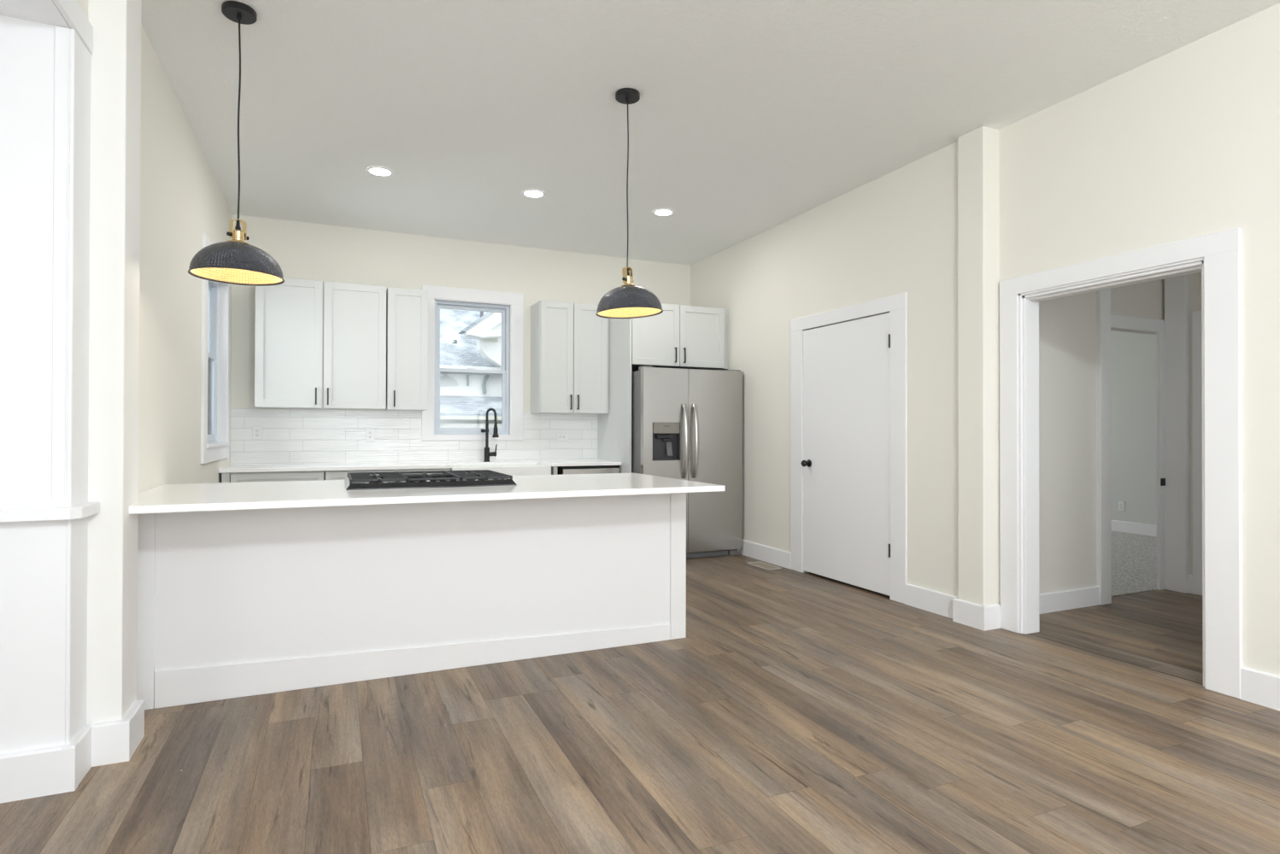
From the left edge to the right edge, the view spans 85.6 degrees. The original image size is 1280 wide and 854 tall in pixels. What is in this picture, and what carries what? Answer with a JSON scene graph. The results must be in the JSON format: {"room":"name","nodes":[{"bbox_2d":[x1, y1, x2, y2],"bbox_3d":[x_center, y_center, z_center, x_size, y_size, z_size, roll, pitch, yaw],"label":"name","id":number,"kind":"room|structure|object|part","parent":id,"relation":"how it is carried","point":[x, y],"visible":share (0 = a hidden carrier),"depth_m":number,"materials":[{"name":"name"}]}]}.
{"room":"kitchen","nodes":[
{"label":"kitchen","id":0,"kind":"room"},
{"bbox_2d":[0,15,70,754],"bbox_3d":[-2.316,-0.068,2.223,0.799,2.554,0.142,0,0,-24],"label":"wall","id":1,"kind":"structure","parent":0,"point":[32,554],"depth_m":2.28,"materials":[{"name":"white paint"}]},
{"bbox_2d":[0,725,92,804],"bbox_3d":[-2.289,1.135,2.219,0.816,0.148,0.184,0,0,-24],"label":"baseboard","id":2,"kind":"structure","parent":1,"relation":"attached to","point":[50,771],"depth_m":2.27,"materials":[{"name":"white paint"}]},
{"bbox_2d":[0,501,99,522],"bbox_3d":[-2.283,0.286,2.228,0.828,0.040,0.224,0,0,-24],"label":"trim","id":3,"kind":"structure","parent":1,"relation":"attached to","point":[84,510],"depth_m":2.26,"materials":[{"name":"white paint"}]},
{"bbox_2d":[51,25,68,507],"bbox_3d":[-1.939,-0.535,2.311,0.036,1.612,0.008,0,0,-24],"label":"trim","id":4,"kind":"structure","parent":1,"relation":"attached to","point":[61,80],"depth_m":2.31,"materials":[{"name":"white paint"}]},
{"bbox_2d":[0,0,70,28],"bbox_3d":[-1.764,-1.384,0.988,0.799,0.066,2.620,0,0,-24],"label":"ceiling","id":5,"kind":"structure","parent":0,"point":[42,11],"depth_m":2.23,"materials":[{"name":"white paint"}]},
{"bbox_2d":[86,0,141,726],"bbox_3d":[-1.983,-0.323,2.605,0.115,3.070,0.215,0,0,-24],"label":"wall column","id":6,"kind":"structure","parent":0,"point":[115,59],"depth_m":2.52,"materials":[{"name":"white paint"}]},
{"bbox_2d":[90,699,144,767],"bbox_3d":[-1.951,1.140,2.587,0.116,0.145,0.224,0,0,-24],"label":"baseboard","id":7,"kind":"structure","parent":6,"relation":"attached to","point":[115,742],"depth_m":2.50,"materials":[{"name":"white paint"}]},
{"bbox_2d":[52,0,231,493],"bbox_3d":[-1.678,-0.328,1.600,0.140,3.070,9.480,0,0,-24],"label":"wall","id":8,"kind":"structure","parent":0,"point":[181,199],"depth_m":3.75,"materials":[{"name":"white paint"}]},
{"bbox_2d":[52,0,93,54],"bbox_3d":[-1.405,-1.400,1.187,0.019,0.100,2.853,0,0,-24],"label":"trim","id":9,"kind":"structure","parent":8,"relation":"attached to","point":[71,10],"depth_m":2.35,"materials":[{"name":"white paint"}]},
{"bbox_2d":[64,28,90,745],"bbox_3d":[-1.951,-0.066,2.401,0.013,2.555,0.176,0,0,-24],"label":"door frame","id":10,"kind":"structure","parent":8,"relation":"attached to","point":[79,84],"depth_m":2.38,"materials":[{"name":"white paint"}]},
{"bbox_2d":[207,281,217,443],"bbox_3d":[-3.285,-0.518,5.176,0.082,1.290,0.968,0,0,-24],"label":"window","id":11,"kind":"structure","parent":8,"relation":"in","point":[213,286],"depth_m":5.57,"materials":[{"name":"white plastic"}]},
{"bbox_3d":[-3.302,-0.833,5.171,0.030,0.604,0.912,0,0,-24],"label":"sash","id":12,"kind":"part","parent":11,"relation":"part of","materials":[{"name":"white plastic"}]},
{"bbox_3d":[-3.273,-0.241,5.180,0.004,0.610,0.850,0,0,-24],"label":"pane","id":13,"kind":"part","parent":11,"relation":"part of","materials":[{"name":"clear glass"}]},
{"bbox_3d":[-3.273,-0.239,5.180,0.030,0.676,0.912,0,0,-24],"label":"sash","id":14,"kind":"part","parent":11,"relation":"part of","materials":[{"name":"white plastic"}]},
{"bbox_2d":[200,232,230,463],"bbox_3d":[-3.245,-0.527,5.194,0.167,1.557,1.262,0,0,-24],"label":"trim","id":15,"kind":"structure","parent":8,"relation":"attached to","point":[219,450],"depth_m":5.64,"materials":[{"name":"white paint"}]},
{"bbox_2d":[229,214,690,459],"bbox_3d":[-1.521,-0.294,6.928,4.735,3.070,0.140,0,0,-24],"label":"wall","id":16,"kind":"structure","parent":0,"point":[302,250],"depth_m":6.62,"materials":[{"name":"white paint"}]},
{"bbox_2d":[254,278,386,410],"bbox_3d":[-2.786,-0.709,6.080,1.024,1.090,0.391,0,0,-24],"label":"upper cabinet","id":17,"kind":"object","parent":16,"relation":"attached to","point":[320,344],"visible":0.91,"depth_m":5.92,"materials":[{"name":"white paint"}]},
{"bbox_3d":[-2.959,-0.710,5.835,0.506,1.087,0.019,0,0,-24],"label":"door","id":18,"kind":"part","parent":17,"relation":"part of","materials":[{"name":"white paint"}]},
{"bbox_3d":[-2.761,-0.263,5.893,0.012,0.145,0.033,0,0,-24],"label":"handle","id":19,"kind":"part","parent":17,"relation":"part of","materials":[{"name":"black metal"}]},
{"bbox_3d":[-2.676,-0.262,5.930,0.012,0.145,0.033,0,0,-24],"label":"handle","id":20,"kind":"part","parent":17,"relation":"part of","materials":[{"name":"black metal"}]},
{"bbox_3d":[-2.487,-0.707,6.044,0.502,1.087,0.019,0,0,-24],"label":"door","id":21,"kind":"part","parent":17,"relation":"part of","materials":[{"name":"white paint"}]},
{"bbox_2d":[384,287,428,411],"bbox_3d":[-2.150,-0.701,6.361,0.346,1.090,0.391,0,0,-24],"label":"upper cabinet","id":22,"kind":"object","parent":16,"relation":"attached to","point":[407,309],"visible":0.98,"depth_m":6.22,"materials":[{"name":"white paint"}]},
{"bbox_3d":[-2.183,-0.253,6.148,0.012,0.145,0.033,0,0,-24],"label":"handle","id":23,"kind":"part","parent":22,"relation":"part of","materials":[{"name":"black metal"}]},
{"bbox_2d":[229,408,597,465],"bbox_3d":[-1.989,0.093,6.638,3.367,0.490,0.008,0,0,-24],"label":"tile backsplash","id":24,"kind":"structure","parent":16,"relation":"attached to","point":[289,436],"depth_m":6.44,"materials":[{"name":"white tile"}]},
{"bbox_2d":[252,426,262,440],"bbox_3d":[-3.339,0.051,6.032,0.074,0.116,0.009,0,0,-24],"label":"wall outlet","id":25,"kind":"object","parent":24,"relation":"attached to","point":[256,431],"visible":1,"depth_m":6.03,"materials":[{"name":"white plastic"}]},
{"bbox_2d":[365,428,374,441],"bbox_3d":[-2.499,0.074,6.403,0.074,0.116,0.009,0,0,-24],"label":"wall outlet","id":26,"kind":"object","parent":24,"relation":"attached to","point":[369,432],"visible":1,"depth_m":6.40,"materials":[{"name":"white plastic"}]},
{"bbox_2d":[557,433,567,440],"bbox_3d":[-0.805,0.102,7.152,0.116,0.074,0.009,0,0,-24],"label":"wall outlet","id":27,"kind":"object","parent":24,"relation":"attached to","point":[560,437],"visible":1,"depth_m":7.15,"materials":[{"name":"white plastic"}]},
{"bbox_2d":[434,300,509,434],"bbox_3d":[-1.678,-0.575,6.879,0.735,1.303,0.087,0,0,-24],"label":"window","id":28,"kind":"structure","parent":16,"relation":"in","point":[504,310],"depth_m":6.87,"materials":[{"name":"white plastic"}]},
{"bbox_2d":[443,328,460,346],"bbox_3d":[-3.525,-1.702,13.057,0.317,0.320,0.274,0,0,22],"label":"satellite dish","id":29,"kind":"object","parent":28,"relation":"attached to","point":[451,337],"visible":0.98,"depth_m":13.11,"materials":[{"name":"white"}]},
{"bbox_3d":[-1.684,-0.863,6.896,0.679,0.672,0.030,0,0,-24],"label":"sash","id":30,"kind":"part","parent":28,"relation":"part of","materials":[{"name":"white plastic"}]},
{"bbox_3d":[-1.672,-0.262,6.862,0.679,0.621,0.030,0,0,-24],"label":"sash","id":31,"kind":"part","parent":28,"relation":"part of","materials":[{"name":"white plastic"}]},
{"bbox_2d":[421,285,523,440],"bbox_3d":[-1.657,-0.610,6.853,0.989,1.485,0.151,0,0,-24],"label":"trim","id":32,"kind":"structure","parent":16,"relation":"attached to","point":[515,301],"depth_m":6.86,"materials":[{"name":"white paint"}]},
{"bbox_2d":[530,300,609,414],"bbox_3d":[-0.703,-0.685,7.000,0.723,1.092,0.391,0,0,-24],"label":"upper cabinet","id":33,"kind":"object","parent":16,"relation":"attached to","point":[570,343],"visible":0.92,"depth_m":6.85,"materials":[{"name":"white paint"}]},
{"bbox_3d":[-0.814,-0.685,6.783,0.328,1.089,0.019,0,0,-24],"label":"door","id":34,"kind":"part","parent":33,"relation":"part of","materials":[{"name":"white paint"}]},
{"bbox_3d":[-0.678,-0.245,6.813,0.012,0.145,0.033,0,0,-24],"label":"handle","id":35,"kind":"part","parent":33,"relation":"part of","materials":[{"name":"black metal"}]},
{"bbox_3d":[-0.612,-0.245,6.842,0.012,0.145,0.033,0,0,-24],"label":"handle","id":36,"kind":"part","parent":33,"relation":"part of","materials":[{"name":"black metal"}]},
{"bbox_3d":[-0.495,-0.683,6.924,0.355,1.089,0.019,0,0,-24],"label":"door","id":37,"kind":"part","parent":33,"relation":"part of","materials":[{"name":"white paint"}]},
{"bbox_2d":[631,303,728,372],"bbox_3d":[0.251,-0.891,7.138,1.087,0.601,0.911,0,0,-24],"label":"upper cabinet","id":38,"kind":"object","parent":16,"relation":"attached to","point":[681,337],"depth_m":6.75,"materials":[{"name":"white paint"}]},
{"bbox_3d":[0.152,-0.892,6.642,0.500,0.598,0.019,0,0,-24],"label":"door","id":39,"kind":"part","parent":38,"relation":"part of","materials":[{"name":"white paint"}]},
{"bbox_3d":[0.434,-0.699,6.739,0.012,0.145,0.033,0,0,-24],"label":"handle","id":40,"kind":"part","parent":38,"relation":"part of","materials":[{"name":"black metal"}]},
{"bbox_3d":[0.615,-0.890,6.847,0.500,0.598,0.019,0,0,-24],"label":"door","id":41,"kind":"part","parent":38,"relation":"part of","materials":[{"name":"white paint"}]},
{"bbox_3d":[0.862,-0.890,7.022,0.062,0.601,0.020,0,0,-24],"label":"filler strip","id":42,"kind":"part","parent":38,"relation":"part of","materials":[{"name":"white wood"}]},
{"bbox_2d":[0,531,1279,853],"bbox_3d":[2.335,1.284,3.485,10.900,0.126,10.100,0,0,-24],"label":"floor","id":43,"kind":"structure","parent":0,"point":[1134,556],"depth_m":5.64,"materials":[{"name":"brown wood"}]},
{"bbox_2d":[0,550,1279,853],"bbox_3d":[0.122,1.215,2.387,5.404,0.001,9.479,0,0,-24],"label":"floor","id":44,"kind":"structure","parent":0,"point":[337,823],"depth_m":2.56,"materials":[{"name":"brown wood"}]},
{"bbox_2d":[221,470,325,482],"bbox_3d":[-3.045,0.797,5.796,0.727,0.868,0.686,0,0,-24],"label":"base cabinet","id":45,"kind":"object","parent":44,"relation":"on","point":[278,476],"depth_m":5.52,"materials":[{"name":"white paint"}]},
{"bbox_3d":[-3.358,0.745,5.676,0.057,0.768,0.635,0,0,-24],"label":"filler strip","id":46,"kind":"part","parent":45,"relation":"part of","materials":[{"name":"white wood"}]},
{"bbox_2d":[218,459,621,473],"bbox_3d":[-1.854,0.349,6.327,3.364,0.031,0.666,0,0,-24],"label":"countertop","id":47,"kind":"structure","parent":45,"relation":"on","point":[402,466],"depth_m":5.99,"materials":[{"name":"white stone"}]},
{"bbox_2d":[481,407,499,462],"bbox_3d":[-1.457,0.074,6.708,0.171,0.525,0.062,0,0,-24],"label":"kitchen faucet","id":48,"kind":"object","parent":47,"relation":"on","point":[487,454],"visible":1,"depth_m":6.69,"materials":[{"name":"black metal"}]},
{"bbox_3d":[-1.427,0.227,6.721,0.081,0.120,0.048,0,0,-24],"label":"lever","id":49,"kind":"part","parent":48,"relation":"part of","materials":[{"name":"black metal"}]},
{"bbox_2d":[450,463,551,475],"bbox_3d":[-1.327,0.487,6.436,0.896,0.262,0.460,0,0,-24],"label":"farmhouse sink","id":50,"kind":"object","parent":47,"relation":"in","point":[508,469],"visible":0.14,"depth_m":6.32,"materials":[{"name":"white ceramic"}]},
{"bbox_2d":[325,469,450,480],"bbox_3d":[-2.247,0.800,6.149,1.003,0.868,0.686,0,0,-24],"label":"base cabinet","id":51,"kind":"object","parent":44,"relation":"on","point":[330,475],"visible":0.1,"depth_m":5.77,"materials":[{"name":"white paint"}]},
{"bbox_2d":[136,493,686,710],"bbox_3d":[-1.119,0.780,3.831,2.692,0.884,0.770,0,0,-24],"label":"base cabinet","id":52,"kind":"object","parent":44,"relation":"on","point":[231,604],"visible":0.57,"depth_m":3.38,"materials":[{"name":"white paint"}]},
{"bbox_3d":[-2.147,0.772,2.965,0.112,0.884,0.018,0,0,-24],"label":"corner post","id":53,"kind":"part","parent":52,"relation":"part of","materials":[{"name":"white paint"}]},
{"bbox_3d":[-0.960,1.140,3.486,2.480,0.160,0.012,0,0,-24],"label":"rail","id":54,"kind":"part","parent":52,"relation":"part of","materials":[{"name":"white paint"}]},
{"bbox_2d":[129,473,724,514],"bbox_3d":[-1.034,0.321,3.654,2.703,0.030,1.220,0,0,-24],"label":"countertop","id":55,"kind":"structure","parent":52,"relation":"on","point":[219,496],"depth_m":3.25,"materials":[{"name":"white stone"}]},
{"bbox_2d":[344,469,516,490],"bbox_3d":[-1.160,0.281,3.772,0.824,0.050,0.670,0,0,-24],"label":"gas cooktop","id":56,"kind":"object","parent":55,"relation":"in","point":[393,480],"visible":1,"depth_m":3.57,"materials":[{"name":"black metal"}]},
{"bbox_3d":[-1.172,0.280,3.799,0.115,0.029,0.115,0,0,-24],"label":"burner","id":57,"kind":"part","parent":56,"relation":"part of","materials":[{"name":"grey metal"}]},
{"bbox_3d":[0.219,0.784,4.011,0.098,0.884,0.018,0,0,-24],"label":"corner post","id":58,"kind":"part","parent":52,"relation":"part of","materials":[{"name":"white paint"}]},
{"bbox_2d":[551,466,557,475],"bbox_3d":[-1.345,0.755,6.564,0.972,0.768,0.653,0,0,-24],"label":"base cabinet","id":59,"kind":"object","parent":44,"relation":"on","point":[554,469],"visible":0.02,"depth_m":6.47,"materials":[{"name":"white paint"}]},
{"bbox_2d":[557,465,619,475],"bbox_3d":[-0.580,0.808,6.864,0.585,0.868,0.706,0,0,-24],"label":"dishwasher","id":60,"kind":"object","parent":44,"relation":"on","point":[588,469],"visible":0.11,"depth_m":6.59,"materials":[{"name":"silver metal"}]},
{"bbox_3d":[-0.465,0.763,6.604,0.575,0.736,0.034,0,0,-24],"label":"door","id":61,"kind":"part","parent":60,"relation":"part of","materials":[{"name":"silver metal"}]},
{"bbox_2d":[597,318,631,473],"bbox_3d":[-0.266,0.025,6.923,0.019,2.437,0.879,0,0,-24],"label":"end panel","id":62,"kind":"object","parent":44,"relation":"on","point":[614,427],"visible":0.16,"depth_m":6.78,"materials":[{"name":"white paint"}]},
{"bbox_2d":[631,365,742,558],"bbox_3d":[0.306,0.345,6.974,1.056,1.800,1.186,0,0,-24],"label":"refrigerator","id":63,"kind":"object","parent":44,"relation":"on","point":[687,424],"visible":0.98,"depth_m":6.53,"materials":[{"name":"grey metal"}]},
{"bbox_3d":[0.229,0.317,6.411,0.461,1.725,0.062,0,0,-24],"label":"freezer door","id":64,"kind":"part","parent":63,"relation":"part of","materials":[{"name":"silver metal"}]},
{"bbox_3d":[0.236,0.011,6.408,0.272,0.101,0.053,0,0,-24],"label":"control panel","id":65,"kind":"part","parent":63,"relation":"part of","materials":[{"name":"grey metal"}]},
{"bbox_3d":[0.423,0.131,6.422,0.042,0.692,0.079,0,0,-24],"label":"handle","id":66,"kind":"part","parent":63,"relation":"part of","materials":[{"name":"silver metal"}]},
{"bbox_3d":[0.521,0.131,6.465,0.042,0.692,0.079,0,0,-24],"label":"handle","id":67,"kind":"part","parent":63,"relation":"part of","materials":[{"name":"silver metal"}]},
{"bbox_3d":[0.714,0.319,6.625,0.591,1.725,0.062,0,0,-24],"label":"fridge door","id":68,"kind":"part","parent":63,"relation":"part of","materials":[{"name":"silver metal"}]},
{"bbox_2d":[746,561,782,569],"bbox_3d":[1.107,1.239,6.178,0.150,0.004,0.350,0,0,-24],"label":"floor vent","id":69,"kind":"object","parent":44,"relation":"in","point":[759,564],"visible":1,"depth_m":6.16,"materials":[{"name":"beige metal"}]},
{"bbox_2d":[140,0,1279,265],"bbox_3d":[2.748,-1.902,3.575,9.900,0.120,9.900,0,0,-24],"label":"ceiling","id":70,"kind":"structure","parent":0,"point":[749,117],"depth_m":3.82,"materials":[{"name":"white paint"}]},
{"bbox_2d":[187,0,284,286],"bbox_3d":[-1.782,-1.259,3.068,0.371,1.191,0.371,0,0,-24],"label":"pendant lamp","id":71,"kind":"object","parent":70,"relation":"hanging from","point":[233,261],"visible":1,"depth_m":3.04,"materials":[{"name":"black metal"}]},
{"bbox_3d":[-1.783,-0.739,3.065,0.371,0.151,0.371,0,0,-24],"label":"lamp shade","id":72,"kind":"part","parent":71,"relation":"part of","materials":[{"name":"grey metal"}]},
{"bbox_3d":[-1.780,-1.362,3.069,0.013,0.905,0.008,0,0,-24],"label":"cord","id":73,"kind":"part","parent":71,"relation":"part of","materials":[{"name":"black metal"}]},
{"bbox_2d":[366,166,393,176],"bbox_3d":[-1.871,-1.839,4.978,0.184,0.005,0.184,0,0,-24],"label":"recessed light","id":74,"kind":"object","parent":70,"relation":"in","point":[378,171],"visible":1,"depth_m":4.97,"materials":[{"name":"white paint"}]},
{"bbox_2d":[522,189,545,198],"bbox_3d":[-0.836,-1.834,5.435,0.184,0.005,0.184,0,0,-24],"label":"recessed light","id":75,"kind":"object","parent":70,"relation":"in","point":[530,193],"visible":1,"depth_m":5.42,"materials":[{"name":"white plastic"}]},
{"bbox_2d":[595,88,663,318],"bbox_3d":[-0.057,-1.232,3.825,0.371,1.227,0.371,0,0,-24],"label":"pendant lamp","id":76,"kind":"object","parent":70,"relation":"hanging from","point":[627,301],"visible":1,"depth_m":3.77,"materials":[{"name":"black metal"}]},
{"bbox_3d":[-0.068,-1.340,3.825,0.013,0.932,0.008,0,0,-24],"label":"cord","id":77,"kind":"part","parent":76,"relation":"part of","materials":[{"name":"black metal"}]},
{"bbox_3d":[-0.058,-0.699,3.821,0.371,0.160,0.371,0,0,-24],"label":"lamp shade","id":78,"kind":"part","parent":76,"relation":"part of","materials":[{"name":"grey metal"}]},
{"bbox_2d":[652,208,674,216],"bbox_3d":[0.199,-1.829,5.893,0.184,0.005,0.184,0,0,-24],"label":"recessed light","id":79,"kind":"object","parent":70,"relation":"in","point":[663,212],"visible":1,"depth_m":5.88,"materials":[{"name":"white plastic"}]},
{"bbox_2d":[690,140,958,597],"bbox_3d":[1.379,-0.294,6.067,0.115,3.070,3.780,0,0,-24],"label":"wall","id":80,"kind":"structure","parent":0,"point":[895,232],"depth_m":5.21,"materials":[{"name":"white paint"}]},
{"bbox_2d":[800,312,890,596],"bbox_3d":[1.578,0.198,5.412,0.116,2.036,1.018,0,0,-24],"label":"door","id":81,"kind":"structure","parent":80,"relation":"in","point":[845,463],"depth_m":5.37,"materials":[{"name":"white paint"}]},
{"bbox_3d":[1.388,0.304,5.789,0.074,0.062,0.062,0,0,-24],"label":"knob","id":82,"kind":"part","parent":81,"relation":"part of","materials":[{"name":"black metal"}]},
{"bbox_2d":[790,292,907,604],"bbox_3d":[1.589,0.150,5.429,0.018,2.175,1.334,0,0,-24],"label":"trim","id":83,"kind":"structure","parent":80,"relation":"attached to","point":[896,305],"depth_m":4.94,"materials":[{"name":"white paint"}]},
{"bbox_2d":[739,540,958,618],"bbox_3d":[1.474,1.167,5.674,0.017,0.145,2.760,0,0,-24],"label":"baseboard","id":84,"kind":"structure","parent":80,"relation":"attached to","point":[939,603],"depth_m":4.76,"materials":[{"name":"white paint"}]},
{"bbox_2d":[957,126,999,605],"bbox_3d":[2.120,-0.303,4.324,0.150,3.070,0.187,0,0,-24],"label":"wall column","id":85,"kind":"structure","parent":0,"point":[978,276],"depth_m":4.25,"materials":[{"name":"white paint"}]},
{"bbox_2d":[952,598,1000,631],"bbox_3d":[2.094,1.159,4.307,0.140,0.145,0.232,0,0,-24],"label":"baseboard","id":86,"kind":"structure","parent":85,"relation":"attached to","point":[983,618],"depth_m":4.23,"materials":[{"name":"white paint"}]},
{"bbox_2d":[1039,291,1097,593],"bbox_3d":[2.716,-0.300,4.681,1.050,3.070,0.105,0,0,-24],"label":"wall","id":87,"kind":"structure","parent":0,"point":[1067,325],"depth_m":4.71,"materials":[{"name":"white paint"}]},
{"bbox_2d":[1096,288,1111,605],"bbox_3d":[3.227,-0.297,4.891,0.115,3.070,0.136,0,0,-24],"label":"trim","id":88,"kind":"structure","parent":87,"relation":"attached to","point":[1103,297],"depth_m":4.82,"materials":[{"name":"white paint"}]},
{"bbox_2d":[1039,574,1192,614],"bbox_3d":[3.193,1.167,4.799,1.992,0.140,0.052,0,0,-22],"label":"baseboard","id":89,"kind":"structure","parent":87,"relation":"attached to","point":[1089,596],"depth_m":4.69,"materials":[{"name":"white paint"}]},
{"bbox_2d":[1031,588,1203,684],"bbox_3d":[3.758,1.230,3.532,2.158,0.001,3.034,0,0,-24],"label":"floor","id":90,"kind":"structure","parent":0,"point":[1172,616],"depth_m":4.20,"materials":[{"name":"brown wood"}]},
{"bbox_2d":[1110,330,1156,525],"bbox_3d":[3.732,-0.281,7.243,4.820,3.070,3.970,0,0,-24],"label":"wall","id":91,"kind":"structure","parent":0,"point":[1133,355],"depth_m":8.18,"materials":[{"name":"white paint"}]},
{"bbox_2d":[1118,501,1124,511],"bbox_3d":[5.779,0.950,8.299,0.009,0.116,0.074,0,0,-24],"label":"wall outlet","id":92,"kind":"object","parent":91,"relation":"attached to","point":[1121,504],"visible":1,"depth_m":8.29,"materials":[{"name":"white plastic"}]},
{"bbox_2d":[1111,520,1156,536],"bbox_3d":[5.831,1.196,8.168,0.020,0.135,3.760,0,0,-24],"label":"baseboard","id":93,"kind":"structure","parent":91,"relation":"attached to","point":[1120,526],"depth_m":8.15,"materials":[{"name":"white paint"}]},
{"bbox_2d":[1110,279,1165,585],"bbox_3d":[3.159,-0.297,4.989,2.110,3.070,0.100,0,0,-24],"label":"wall","id":94,"kind":"structure","parent":0,"point":[1142,300],"depth_m":5.21,"materials":[{"name":"white paint"}]},
{"bbox_2d":[1110,314,1164,590],"bbox_3d":[3.666,0.209,5.148,0.900,2.062,0.025,0,0,-24],"label":"trim","id":95,"kind":"structure","parent":94,"relation":"attached to","point":[1117,321],"depth_m":5.27,"materials":[{"name":"white paint"}]},
{"bbox_2d":[1160,478,1165,486],"bbox_3d":[3.988,0.420,5.273,0.050,0.058,0.008,0,0,-24],"label":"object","id":96,"kind":"structure","parent":94,"relation":"in","point":[1162,480],"depth_m":5.27,"materials":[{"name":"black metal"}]},
{"bbox_2d":[998,2,1279,676],"bbox_3d":[3.382,-0.317,1.770,0.115,3.070,5.700,0,0,-24],"label":"wall","id":97,"kind":"structure","parent":0,"point":[1183,143],"depth_m":3.30,"materials":[{"name":"white paint"}]},
{"bbox_2d":[1018,257,1204,687],"bbox_3d":[2.521,0.213,3.710,0.137,2.032,0.982,0,0,-24],"label":"trim","id":98,"kind":"structure","parent":97,"relation":"attached to","point":[1029,302],"depth_m":4.11,"materials":[{"name":"white paint"}]},
{"bbox_2d":[999,227,1242,699],"bbox_3d":[2.462,0.165,3.680,0.022,2.127,1.229,0,0,-24],"label":"trim","id":99,"kind":"structure","parent":97,"relation":"attached to","point":[1220,251],"depth_m":3.21,"materials":[{"name":"white paint"}]},
{"bbox_2d":[1240,667,1279,710],"bbox_3d":[3.590,1.142,1.120,0.017,0.145,4.358,0,0,-24],"label":"baseboard","id":100,"kind":"structure","parent":97,"relation":"attached to","point":[1257,687],"depth_m":3.04,"materials":[{"name":"white paint"}]},
{"bbox_2d":[1188,272,1201,575],"bbox_3d":[4.712,-0.300,3.962,0.100,3.070,3.035,0,0,-24],"label":"wall","id":101,"kind":"structure","parent":0,"point":[1194,279],"depth_m":5.17,"materials":[{"name":"white paint"}]},
{"bbox_2d":[1164,274,1189,593],"bbox_3d":[4.066,-0.293,5.238,0.054,3.070,0.141,0,0,-24],"label":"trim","id":102,"kind":"structure","parent":101,"relation":"attached to","point":[1177,315],"depth_m":5.21,"materials":[{"name":"white paint"}]},
{"bbox_2d":[1191,311,1202,595],"bbox_3d":[4.320,0.189,4.693,0.023,2.100,0.995,0,0,-24],"label":"trim","id":103,"kind":"structure","parent":101,"relation":"attached to","point":[1196,316],"depth_m":5.11,"materials":[{"name":"white paint"}]}
]}

